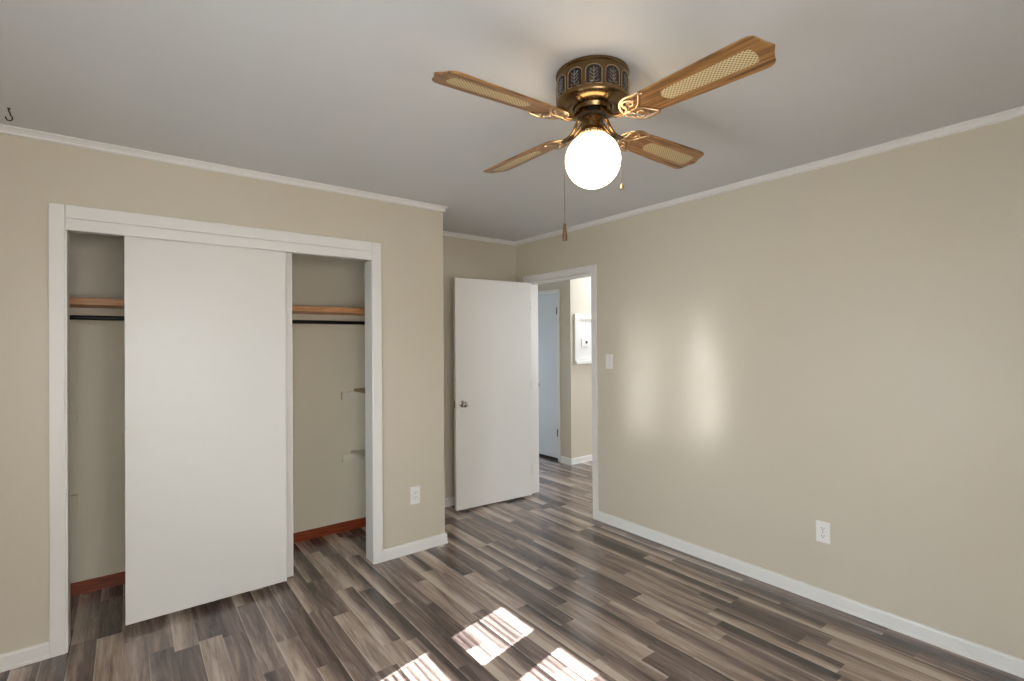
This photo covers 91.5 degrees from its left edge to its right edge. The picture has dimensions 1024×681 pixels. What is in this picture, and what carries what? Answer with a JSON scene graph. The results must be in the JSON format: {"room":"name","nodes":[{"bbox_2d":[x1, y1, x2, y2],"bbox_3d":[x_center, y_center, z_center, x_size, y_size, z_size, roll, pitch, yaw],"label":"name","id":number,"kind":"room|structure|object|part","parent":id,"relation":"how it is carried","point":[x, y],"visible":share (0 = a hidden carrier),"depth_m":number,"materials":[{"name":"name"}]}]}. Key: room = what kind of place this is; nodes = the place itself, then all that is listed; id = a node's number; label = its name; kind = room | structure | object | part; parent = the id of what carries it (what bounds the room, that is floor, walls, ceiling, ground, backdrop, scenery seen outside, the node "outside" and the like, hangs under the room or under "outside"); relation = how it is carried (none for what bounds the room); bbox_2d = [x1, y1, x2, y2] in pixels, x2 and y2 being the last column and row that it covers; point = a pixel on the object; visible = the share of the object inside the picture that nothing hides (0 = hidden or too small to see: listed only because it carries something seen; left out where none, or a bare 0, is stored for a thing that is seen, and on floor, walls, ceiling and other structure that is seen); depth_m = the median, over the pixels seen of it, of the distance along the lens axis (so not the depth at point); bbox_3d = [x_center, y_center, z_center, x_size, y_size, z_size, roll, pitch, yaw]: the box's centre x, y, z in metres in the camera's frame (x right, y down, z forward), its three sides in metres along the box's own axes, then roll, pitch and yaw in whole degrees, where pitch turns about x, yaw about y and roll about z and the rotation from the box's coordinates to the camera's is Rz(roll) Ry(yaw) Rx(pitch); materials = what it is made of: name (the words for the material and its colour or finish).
{"room":"empty bedroom","nodes":[
{"label":"empty bedroom","id":0,"kind":"room"},
{"bbox_2d":[0,134,444,653],"bbox_3d":[-1.496,0.253,2.919,2.443,2.440,0.115,0,0,-38],"label":"wall","id":1,"kind":"structure","parent":0,"point":[34,174],"depth_m":2.57,"materials":[{"name":"beige paint"}]},
{"bbox_2d":[0,641,48,672],"bbox_3d":[-2.283,1.438,2.217,0.333,0.074,0.016,0,0,-38],"label":"baseboard","id":2,"kind":"structure","parent":1,"relation":"attached to","point":[14,659],"depth_m":2.26,"materials":[{"name":"white paint"}]},
{"bbox_2d":[48,203,382,657],"bbox_3d":[-1.547,0.414,2.867,1.631,2.118,0.133,0,0,-38],"label":"door frame","id":3,"kind":"structure","parent":1,"relation":"attached to","point":[56,212],"depth_m":2.40,"materials":[{"name":"white paint"}]},
{"bbox_2d":[69,230,364,260],"bbox_3d":[-1.562,-0.560,2.881,1.500,0.043,0.107,0,0,-38],"label":"door track","id":4,"kind":"object","parent":1,"relation":"attached to","point":[69,230],"visible":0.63,"depth_m":3.06,"materials":[{"name":"white paint"}]},
{"bbox_2d":[124,236,286,624],"bbox_3d":[-1.663,0.451,2.763,0.763,1.972,0.032,0,0,-38],"label":"door","id":5,"kind":"structure","parent":4,"relation":"hanging from","point":[205,324],"depth_m":2.72,"materials":[{"name":"white paint"}]},
{"bbox_2d":[285,252,292,576],"bbox_3d":[-1.656,0.451,2.825,0.773,1.972,0.032,0,0,-38],"label":"door","id":6,"kind":"structure","parent":4,"relation":"hanging from","point":[288,256],"depth_m":3.04,"materials":[{"name":"white paint"}]},
{"bbox_2d":[65,218,371,259],"bbox_3d":[-1.524,-0.555,2.829,1.510,0.056,0.019,0,0,-38],"label":"fascia","id":7,"kind":"object","parent":1,"relation":"attached to","point":[70,224],"visible":1,"depth_m":2.71,"materials":[{"name":"white paint"}]},
{"bbox_2d":[0,124,447,211],"bbox_3d":[-1.449,-0.950,2.877,2.472,0.036,0.029,0,0,-38],"label":"crown molding","id":8,"kind":"structure","parent":1,"relation":"attached to","point":[4,129],"depth_m":2.68,"materials":[{"name":"white paint"}]},
{"bbox_2d":[410,485,419,504],"bbox_3d":[-0.673,1.076,3.469,0.073,0.122,0.009,0,0,-38],"label":"power outlet","id":9,"kind":"object","parent":1,"relation":"attached to","point":[414,491],"visible":1,"depth_m":3.47,"materials":[{"name":"white plastic"}]},
{"bbox_2d":[413,490,417,499],"bbox_3d":[-0.672,1.076,3.468,0.033,0.068,0.003,0,0,-38],"label":"socket","id":10,"kind":"object","parent":9,"relation":"attached to","point":[415,492],"depth_m":3.47,"materials":[{"name":"white plastic"}]},
{"bbox_2d":[383,533,447,561],"bbox_3d":[-0.664,1.433,3.468,0.494,0.074,0.016,0,0,-38],"label":"baseboard","id":11,"kind":"object","parent":1,"relation":"attached to","point":[391,553],"visible":1,"depth_m":3.45,"materials":[{"name":"white paint"}]},
{"bbox_2d":[67,230,515,582],"bbox_3d":[-1.482,0.257,3.816,3.763,2.440,0.120,0,0,-38],"label":"wall","id":12,"kind":"structure","parent":0,"point":[328,360],"depth_m":3.69,"materials":[{"name":"beige paint"}]},
{"bbox_2d":[70,494,77,506],"bbox_3d":[-2.685,0.928,2.784,0.394,0.060,0.030,0,0,-38],"label":"cleat","id":13,"kind":"object","parent":12,"relation":"attached to","point":[73,498],"visible":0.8,"depth_m":2.88,"materials":[{"name":"beige paint"}]},
{"bbox_2d":[70,411,77,421],"bbox_3d":[-2.688,0.442,2.787,0.394,0.056,0.030,0,0,-38],"label":"cleat","id":14,"kind":"object","parent":12,"relation":"attached to","point":[73,415],"visible":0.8,"depth_m":2.89,"materials":[{"name":"beige paint"}]},
{"bbox_2d":[70,307,364,324],"bbox_3d":[-1.924,-0.158,3.389,2.343,0.072,0.020,0,0,-38],"label":"cleat","id":15,"kind":"object","parent":12,"relation":"attached to","point":[73,311],"depth_m":3.63,"materials":[{"name":"beige paint"}]},
{"bbox_2d":[69,297,364,315],"bbox_3d":[-1.834,-0.214,3.272,2.343,0.037,0.317,0,0,-38],"label":"closet shelf","id":16,"kind":"object","parent":15,"relation":"on","point":[75,302],"visible":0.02,"depth_m":3.36,"materials":[{"name":"brown wood"}]},
{"bbox_2d":[70,517,365,595],"bbox_3d":[-1.915,1.443,3.384,2.343,0.070,0.014,0,0,-38],"label":"baseboard","id":17,"kind":"structure","parent":12,"relation":"attached to","point":[111,580],"depth_m":3.63,"materials":[{"name":"red wood"}]},
{"bbox_2d":[445,496,454,506],"bbox_3d":[-0.426,1.436,4.535,1.220,0.074,0.016,0,0,-38],"label":"baseboard","id":18,"kind":"structure","parent":12,"relation":"attached to","point":[450,501],"depth_m":4.43,"materials":[{"name":"white paint"}]},
{"bbox_2d":[443,231,514,245],"bbox_3d":[-0.439,-0.949,4.540,1.220,0.036,0.029,0,0,-38],"label":"crown molding","id":19,"kind":"structure","parent":12,"relation":"attached to","point":[445,233],"depth_m":4.63,"materials":[{"name":"white paint"}]},
{"bbox_2d":[0,0,1023,241],"bbox_3d":[0.360,-1.015,4.050,7.070,0.080,7.250,0,0,-38],"label":"ceiling","id":20,"kind":"structure","parent":0,"point":[341,93],"depth_m":1.89,"materials":[{"name":"grey paint"}]},
{"bbox_2d":[5,107,12,120],"bbox_3d":[-2.094,-0.940,2.075,0.025,0.054,0.012,0,0,-38],"label":"ceiling hook","id":21,"kind":"object","parent":20,"relation":"attached to","point":[7,107],"visible":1,"depth_m":2.07,"materials":[{"name":"black metal"}]},
{"bbox_2d":[432,35,775,240],"bbox_3d":[0.299,-0.677,1.846,0.981,0.616,0.981,0,0,8],"label":"ceiling fan","id":22,"kind":"object","parent":20,"relation":"hanging from","point":[591,90],"visible":1,"depth_m":1.74,"materials":[{"name":"brown wood"}]},
{"bbox_3d":[-0.034,-0.783,1.594,0.485,0.006,0.142,-2,13,-37],"label":"blade","id":23,"kind":"part","parent":22,"relation":"part of","materials":[{"name":"brown wood"}]},
{"bbox_3d":[0.046,-0.796,2.179,0.142,0.006,0.485,-16,10,-36],"label":"blade","id":24,"kind":"part","parent":22,"relation":"part of","materials":[{"name":"brown wood"}]},
{"bbox_3d":[0.134,-0.782,1.724,0.121,0.010,0.142,-2,13,-37],"label":"scroll plate","id":25,"kind":"part","parent":22,"relation":"part of","materials":[{"name":"gold metal"}]},
{"bbox_3d":[0.175,-0.789,2.011,0.142,0.010,0.121,-16,10,-36],"label":"scroll plate","id":26,"kind":"part","parent":22,"relation":"part of","materials":[{"name":"gold metal"}]},
{"bbox_3d":[0.178,-0.920,1.796,0.005,0.062,0.052,0,0,-23],"label":"vent panel","id":27,"kind":"part","parent":22,"relation":"part of","materials":[{"name":"black"}]},
{"bbox_3d":[0.196,-0.402,1.845,0.019,0.067,0.019,0,0,-38],"label":"chain knob","id":28,"kind":"part","parent":22,"relation":"part of","materials":[{"name":"brown wood"}]},
{"bbox_3d":[0.240,-0.811,1.924,0.040,0.060,0.122,0,0,-37],"label":"blade arm","id":29,"kind":"part","parent":22,"relation":"part of","materials":[{"name":"gold metal"}]},
{"bbox_3d":[0.223,-0.602,1.846,0.060,0.342,0.002,0,0,0],"label":"pull chain","id":30,"kind":"part","parent":22,"relation":"part of","materials":[{"name":"brown"}]},
{"bbox_3d":[0.221,-0.811,1.788,0.122,0.060,0.040,0,0,-37],"label":"blade arm","id":31,"kind":"part","parent":22,"relation":"part of","materials":[{"name":"gold metal"}]},
{"bbox_3d":[0.220,-0.921,1.743,0.052,0.062,0.005,-1,0,37],"label":"vent panel","id":32,"kind":"part","parent":22,"relation":"part of","materials":[{"name":"black"}]},
{"bbox_3d":[0.299,-0.663,1.846,0.203,0.196,0.203,0,0,-38],"label":"globe","id":33,"kind":"part","parent":22,"relation":"part of","materials":[{"name":"white glass"}]},
{"bbox_3d":[0.282,-0.921,1.718,0.052,0.062,0.005,0,0,7],"label":"vent panel","id":34,"kind":"part","parent":22,"relation":"part of","materials":[{"name":"black"}]},
{"bbox_3d":[0.357,-0.812,1.770,0.040,0.060,0.122,0,0,-37],"label":"blade arm","id":35,"kind":"part","parent":22,"relation":"part of","materials":[{"name":"gold metal"}]},
{"bbox_3d":[0.349,-0.922,1.728,0.052,0.062,0.005,0,0,-23],"label":"vent panel","id":36,"kind":"part","parent":22,"relation":"part of","materials":[{"name":"black"}]},
{"bbox_3d":[0.376,-0.812,1.906,0.122,0.060,0.040,0,0,-37],"label":"blade arm","id":37,"kind":"part","parent":22,"relation":"part of","materials":[{"name":"gold metal"}]},
{"bbox_3d":[0.377,-0.676,1.846,0.061,0.197,0.002,0,0,0],"label":"pull chain","id":38,"kind":"part","parent":22,"relation":"part of","materials":[{"name":"brown"}]},
{"bbox_3d":[0.402,-0.922,1.769,0.005,0.062,0.052,-1,0,37],"label":"vent panel","id":39,"kind":"part","parent":22,"relation":"part of","materials":[{"name":"black"}]},
{"bbox_3d":[0.463,-0.790,1.970,0.121,0.010,0.142,-1,-13,-37],"label":"scroll plate","id":40,"kind":"part","parent":22,"relation":"part of","materials":[{"name":"gold metal"}]},
{"bbox_3d":[0.422,-0.784,1.682,0.142,0.010,0.121,15,-8,-36],"label":"scroll plate","id":41,"kind":"part","parent":22,"relation":"part of","materials":[{"name":"gold metal"}]},
{"bbox_3d":[0.631,-0.798,2.099,0.485,0.006,0.142,-1,-13,-37],"label":"blade","id":42,"kind":"part","parent":22,"relation":"part of","materials":[{"name":"brown wood"}]},
{"bbox_3d":[0.551,-0.787,1.514,0.142,0.006,0.485,15,-8,-36],"label":"blade","id":43,"kind":"part","parent":22,"relation":"part of","materials":[{"name":"brown wood"}]},
{"bbox_2d":[0,453,1023,680],"bbox_3d":[0.378,1.490,4.038,7.070,0.050,7.250,0,0,-38],"label":"floor","id":44,"kind":"structure","parent":0,"point":[532,587],"depth_m":2.58,"materials":[{"name":"grey laminate"}]},
{"bbox_2d":[538,279,577,457],"bbox_3d":[0.018,0.261,6.869,0.100,2.440,2.350,0,0,-38],"label":"wall","id":45,"kind":"structure","parent":0,"point":[568,370],"depth_m":5.96,"materials":[{"name":"beige paint"}]},
{"bbox_2d":[538,293,557,457],"bbox_3d":[0.320,0.435,6.395,0.096,2.022,0.792,0,0,-38],"label":"door","id":46,"kind":"structure","parent":45,"relation":"in","point":[547,304],"depth_m":6.24,"materials":[{"name":"white paint"}]},
{"bbox_2d":[538,289,560,461],"bbox_3d":[0.308,0.426,6.401,0.014,2.100,0.902,0,0,-38],"label":"door frame","id":47,"kind":"structure","parent":45,"relation":"attached to","point":[558,290],"depth_m":6.05,"materials":[{"name":"white paint"}]},
{"bbox_2d":[561,456,571,464],"bbox_3d":[0.651,1.435,5.959,0.016,0.074,0.186,0,0,-38],"label":"baseboard","id":48,"kind":"structure","parent":45,"relation":"attached to","point":[566,460],"depth_m":5.95,"materials":[{"name":"white paint"}]},
{"bbox_2d":[576,277,591,456],"bbox_3d":[1.550,0.249,6.632,2.035,2.440,0.100,0,0,-38],"label":"wall","id":49,"kind":"structure","parent":0,"point":[583,285],"depth_m":6.05,"materials":[{"name":"beige paint"}]},
{"bbox_2d":[572,454,591,464],"bbox_3d":[1.508,1.431,6.514,2.051,0.074,0.016,0,0,-38],"label":"baseboard","id":50,"kind":"structure","parent":49,"relation":"attached to","point":[587,458],"depth_m":5.99,"materials":[{"name":"white paint"}]},
{"bbox_2d":[573,314,591,363],"bbox_3d":[0.905,-0.020,6.038,0.408,0.600,0.055,0,0,-38],"label":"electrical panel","id":51,"kind":"object","parent":49,"relation":"attached to","point":[581,322],"visible":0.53,"depth_m":6.01,"materials":[{"name":"white paint"}]},
{"bbox_2d":[581,339,588,346],"bbox_3d":[0.884,0.026,6.037,0.116,0.096,0.018,0,0,-38],"label":"phone jack","id":52,"kind":"object","parent":51,"relation":"attached to","point":[584,342],"visible":1,"depth_m":6.02,"materials":[{"name":"white plastic"}]},
{"bbox_3d":[0.890,-0.021,6.058,0.246,0.473,0.006,0,0,-38],"label":"panel","id":53,"kind":"part","parent":51,"relation":"part of","materials":[{"name":"white paint"}]},
{"bbox_2d":[516,116,1023,658],"bbox_3d":[0.627,0.244,4.262,0.120,2.440,7.220,0,0,-38],"label":"wall","id":54,"kind":"structure","parent":0,"point":[841,345],"depth_m":2.69,"materials":[{"name":"beige paint"}]},
{"bbox_2d":[453,277,531,510],"bbox_3d":[-0.154,0.457,4.499,0.813,1.996,0.167,0,0,-34],"label":"door","id":55,"kind":"structure","parent":54,"relation":"in","point":[492,318],"depth_m":4.46,"materials":[{"name":"white paint"}]},
{"bbox_3d":[-0.408,0.546,4.268,0.060,0.060,0.066,0,0,-34],"label":"knob","id":56,"kind":"part","parent":55,"relation":"part of","materials":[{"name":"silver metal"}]},
{"bbox_2d":[526,264,598,519],"bbox_3d":[0.473,0.424,4.458,0.147,2.084,0.891,0,0,-38],"label":"door frame","id":57,"kind":"structure","parent":54,"relation":"attached to","point":[534,288],"depth_m":4.43,"materials":[{"name":"white paint"}]},
{"bbox_2d":[606,354,612,368],"bbox_3d":[0.771,0.168,3.966,0.016,0.115,0.071,0,0,-38],"label":"light switch","id":58,"kind":"object","parent":54,"relation":"attached to","point":[609,357],"visible":1,"depth_m":3.96,"materials":[{"name":"white plastic"}]},
{"bbox_2d":[515,106,1023,245],"bbox_3d":[1.359,-0.968,3.189,0.029,0.036,4.367,0,0,-38],"label":"crown molding","id":59,"kind":"structure","parent":54,"relation":"attached to","point":[1017,112],"depth_m":2.75,"materials":[{"name":"white paint"}]},
{"bbox_2d":[597,511,1023,677],"bbox_3d":[1.709,1.413,2.758,0.016,0.074,3.295,0,0,-38],"label":"baseboard","id":60,"kind":"structure","parent":54,"relation":"attached to","point":[994,658],"depth_m":2.67,"materials":[{"name":"white paint"}]},
{"bbox_2d":[816,520,830,543],"bbox_3d":[1.717,1.058,2.752,0.009,0.116,0.072,0,0,-38],"label":"power outlet","id":61,"kind":"object","parent":54,"relation":"attached to","point":[822,528],"visible":1,"depth_m":2.75,"materials":[{"name":"white plastic"}]},
{"bbox_2d":[819,533,825,538],"bbox_3d":[1.715,1.078,2.750,0.003,0.027,0.034,0,0,-38],"label":"socket","id":62,"kind":"object","parent":61,"relation":"attached to","point":[821,535],"depth_m":2.75,"materials":[{"name":"white plastic"}]},
{"bbox_2d":[819,526,825,530],"bbox_3d":[1.714,1.037,2.750,0.003,0.027,0.034,0,0,-38],"label":"socket","id":63,"kind":"object","parent":61,"relation":"attached to","point":[821,528],"depth_m":2.75,"materials":[{"name":"white plastic"}]},
{"bbox_3d":[-0.783,0.252,3.912,0.100,2.440,0.583,0,0,-38],"label":"wall","id":64,"kind":"structure","parent":0,"visible":0},
{"bbox_2d":[70,315,364,324],"bbox_3d":[-1.736,-0.126,3.146,2.343,0.025,0.025,0,0,-38],"label":"closet rod","id":65,"kind":"object","parent":64,"relation":"attached to","point":[72,317],"visible":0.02,"depth_m":3.35,"materials":[{"name":"black metal"}]},
{"bbox_2d":[341,391,364,399],"bbox_3d":[-1.153,0.429,3.974,0.411,0.060,0.030,0,0,-38],"label":"cleat","id":66,"kind":"object","parent":64,"relation":"attached to","point":[351,395],"visible":0.44,"depth_m":3.88,"materials":[{"name":"beige paint"}]},
{"bbox_2d":[354,388,364,392],"bbox_3d":[-1.034,0.388,3.904,0.308,0.020,0.287,0,0,-38],"label":"shelf","id":67,"kind":"object","parent":66,"relation":"on","point":[361,390],"visible":0.24,"depth_m":3.85,"materials":[{"name":"brown wood"}]},
{"bbox_2d":[342,453,364,462],"bbox_3d":[-1.148,0.909,3.973,0.407,0.064,0.030,0,0,-38],"label":"cleat","id":68,"kind":"object","parent":64,"relation":"attached to","point":[347,457],"visible":0.44,"depth_m":3.87,"materials":[{"name":"beige paint"}]},
{"bbox_2d":[351,449,365,458],"bbox_3d":[-0.986,0.868,3.822,0.335,0.015,0.467,0,0,-38],"label":"shelf","id":69,"kind":"object","parent":64,"relation":"attached to","point":[361,453],"visible":0.24,"depth_m":3.83,"materials":[{"name":"beige wood"}]}
]}

